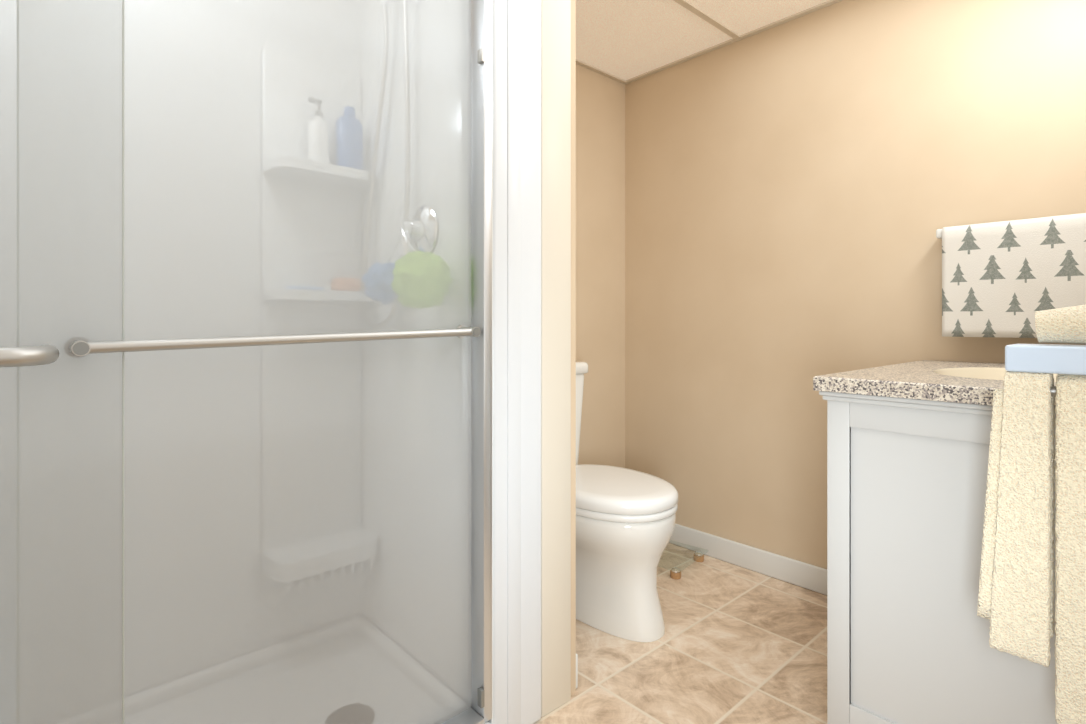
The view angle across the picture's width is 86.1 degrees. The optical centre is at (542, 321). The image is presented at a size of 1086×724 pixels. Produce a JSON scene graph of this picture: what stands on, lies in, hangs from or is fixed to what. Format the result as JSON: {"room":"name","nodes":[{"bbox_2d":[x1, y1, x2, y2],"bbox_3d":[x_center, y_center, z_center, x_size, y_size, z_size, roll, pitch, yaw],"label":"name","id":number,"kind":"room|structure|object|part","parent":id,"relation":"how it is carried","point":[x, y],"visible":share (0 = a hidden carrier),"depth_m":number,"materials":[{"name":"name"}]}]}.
{"room":"bathroom","nodes":[
{"label":"bathroom","id":0,"kind":"room"},
{"bbox_2d":[571,0,575,692],"bbox_3d":[-0.257,-0.083,1.748,0.280,2.165,0.719,0,0,-42],"label":"wall","id":1,"kind":"structure","parent":0,"point":[573,2],"depth_m":1.57,"materials":[{"name":"paint"}]},
{"bbox_2d":[541,0,570,716],"bbox_3d":[0.029,-0.080,1.509,0.105,2.159,0.020,0,0,-42],"label":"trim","id":2,"kind":"structure","parent":1,"relation":"attached to","point":[555,14],"depth_m":1.49,"materials":[{"name":"beige"}]},
{"bbox_2d":[576,64,624,467],"bbox_3d":[-0.711,-0.090,1.890,3.120,2.180,0.100,0,0,-42],"label":"wall","id":3,"kind":"structure","parent":0,"point":[600,99],"depth_m":2.72,"materials":[{"name":"paint"}]},
{"bbox_2d":[576,653,577,687],"bbox_3d":[0.239,0.953,2.203,1.065,0.094,0.718,0,0,-42],"label":"baseboard","id":4,"kind":"structure","parent":3,"relation":"attached to","point":[576,653],"depth_m":1.58,"materials":[{"name":"white wood"}]},
{"bbox_2d":[534,543,826,723],"bbox_3d":[-0.037,1.050,1.151,3.120,0.100,2.100,0,0,-42],"label":"floor","id":5,"kind":"structure","parent":0,"point":[738,645],"depth_m":1.72,"materials":[{"name":"tile"}]},
{"bbox_2d":[0,0,540,723],"bbox_3d":[-0.843,-0.053,1.138,1.681,2.105,0.825,0,0,-42],"label":"shower","id":6,"kind":"object","parent":5,"relation":"on","point":[270,270],"visible":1,"depth_m":1.09,"materials":[{"name":"white plastic"}]},
{"bbox_3d":[-0.889,0.045,0.600,0.604,0.025,0.094,0,0,-42],"label":"handle","id":7,"kind":"part","parent":6,"relation":"part of","materials":[{"name":"silver metal"}]},
{"bbox_3d":[-0.691,0.001,0.866,1.499,1.841,0.080,0,0,-42],"label":"door frame","id":8,"kind":"part","parent":6,"relation":"part of","materials":[{"name":"silver metal"}]},
{"bbox_2d":[576,361,677,641],"bbox_3d":[0.139,0.580,2.086,0.452,0.838,0.744,0,0,-42],"label":"toilet","id":9,"kind":"object","parent":5,"relation":"on","point":[626,518],"visible":0.45,"depth_m":1.84,"materials":[{"name":"white ceramic"}]},
{"bbox_3d":[0.215,0.601,2.002,0.388,0.022,0.513,0,0,-42],"label":"seat","id":10,"kind":"part","parent":9,"relation":"part of","materials":[{"name":"white plastic"}]},
{"bbox_3d":[0.204,0.580,2.015,0.392,0.076,0.551,0,0,-42],"label":"lid","id":11,"kind":"part","parent":9,"relation":"part of","materials":[{"name":"white plastic"}]},
{"bbox_2d":[670,551,703,578],"bbox_3d":[0.506,0.978,2.425,0.270,0.042,0.270,0,0,40],"label":"bathroom scale","id":12,"kind":"object","parent":5,"relation":"on","point":[675,573],"visible":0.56,"depth_m":2.28,"materials":[{"name":"orange plastic"}]},
{"bbox_2d":[813,360,1057,723],"bbox_3d":[1.136,0.498,1.398,0.848,1.003,0.653,0,0,-42],"label":"vanity","id":13,"kind":"object","parent":5,"relation":"on","point":[908,443],"visible":0.66,"depth_m":1.22,"materials":[{"name":"painted wood"},{"name":"granite"}]},
{"bbox_2d":[813,360,1057,410],"bbox_3d":[1.144,0.135,1.389,0.848,0.202,0.625,0,0,-42],"label":"countertop","id":14,"kind":"structure","parent":13,"relation":"on","point":[934,380],"depth_m":1.28,"materials":[{"name":"stone"}]},
{"bbox_2d":[576,0,828,79],"bbox_3d":[-0.037,-1.213,1.151,3.120,0.094,2.100,0,0,-42],"label":"ceiling","id":15,"kind":"structure","parent":0,"point":[624,39],"depth_m":2.29,"materials":[{"name":"tile"}]},
{"bbox_2d":[576,0,842,84],"bbox_3d":[-0.037,-1.162,1.151,2.919,0.008,1.899,0,0,-42],"label":"grid","id":16,"kind":"object","parent":15,"relation":"attached to","point":[736,37],"depth_m":2.33,"materials":[{"name":"white metal"}]},
{"bbox_2d":[625,0,1085,568],"bbox_3d":[1.112,-0.090,2.132,0.100,2.180,2.000,0,0,-42],"label":"wall","id":17,"kind":"structure","parent":0,"point":[790,186],"depth_m":2.19,"materials":[{"name":"paint"}]},
{"bbox_2d":[669,523,826,594],"bbox_3d":[0.826,0.953,2.361,0.014,0.094,1.276,0,0,-42],"label":"baseboard","id":18,"kind":"structure","parent":17,"relation":"attached to","point":[805,575],"depth_m":2.33,"materials":[{"name":"white wood"}]},
{"bbox_2d":[936,213,1085,337],"bbox_3d":[1.437,-0.125,1.637,0.086,0.341,0.550,0,0,-42],"label":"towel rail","id":19,"kind":"object","parent":17,"relation":"attached to","point":[996,276],"visible":0.93,"depth_m":1.68,"materials":[{"name":"white fabric"}]},
{"bbox_3d":[0.600,-0.090,0.379,3.020,2.180,0.100,0,0,-42],"label":"wall","id":20,"kind":"structure","parent":0,"visible":0},
{"bbox_2d":[977,305,1085,723],"bbox_3d":[0.875,0.304,0.906,0.107,0.672,0.307,0,0,-42],"label":"shelf","id":21,"kind":"object","parent":20,"relation":"attached to","point":[1016,594],"visible":1,"depth_m":0.93,"materials":[{"name":"beige fabric"}]},
{"bbox_2d":[989,371,1054,666],"bbox_3d":[0.795,0.314,0.967,0.071,0.469,0.080,0,0,-42],"label":"towel","id":22,"kind":"object","parent":21,"relation":"hanging from","point":[1021,448],"depth_m":0.94,"materials":[{"name":"beige fabric"}]},
{"bbox_2d":[1055,374,1085,723],"bbox_3d":[0.890,0.360,0.880,0.073,0.561,0.171,0,0,-42],"label":"towel","id":23,"kind":"object","parent":21,"relation":"hanging from","point":[1070,389],"depth_m":0.91,"materials":[{"name":"beige fabric"}]}
]}

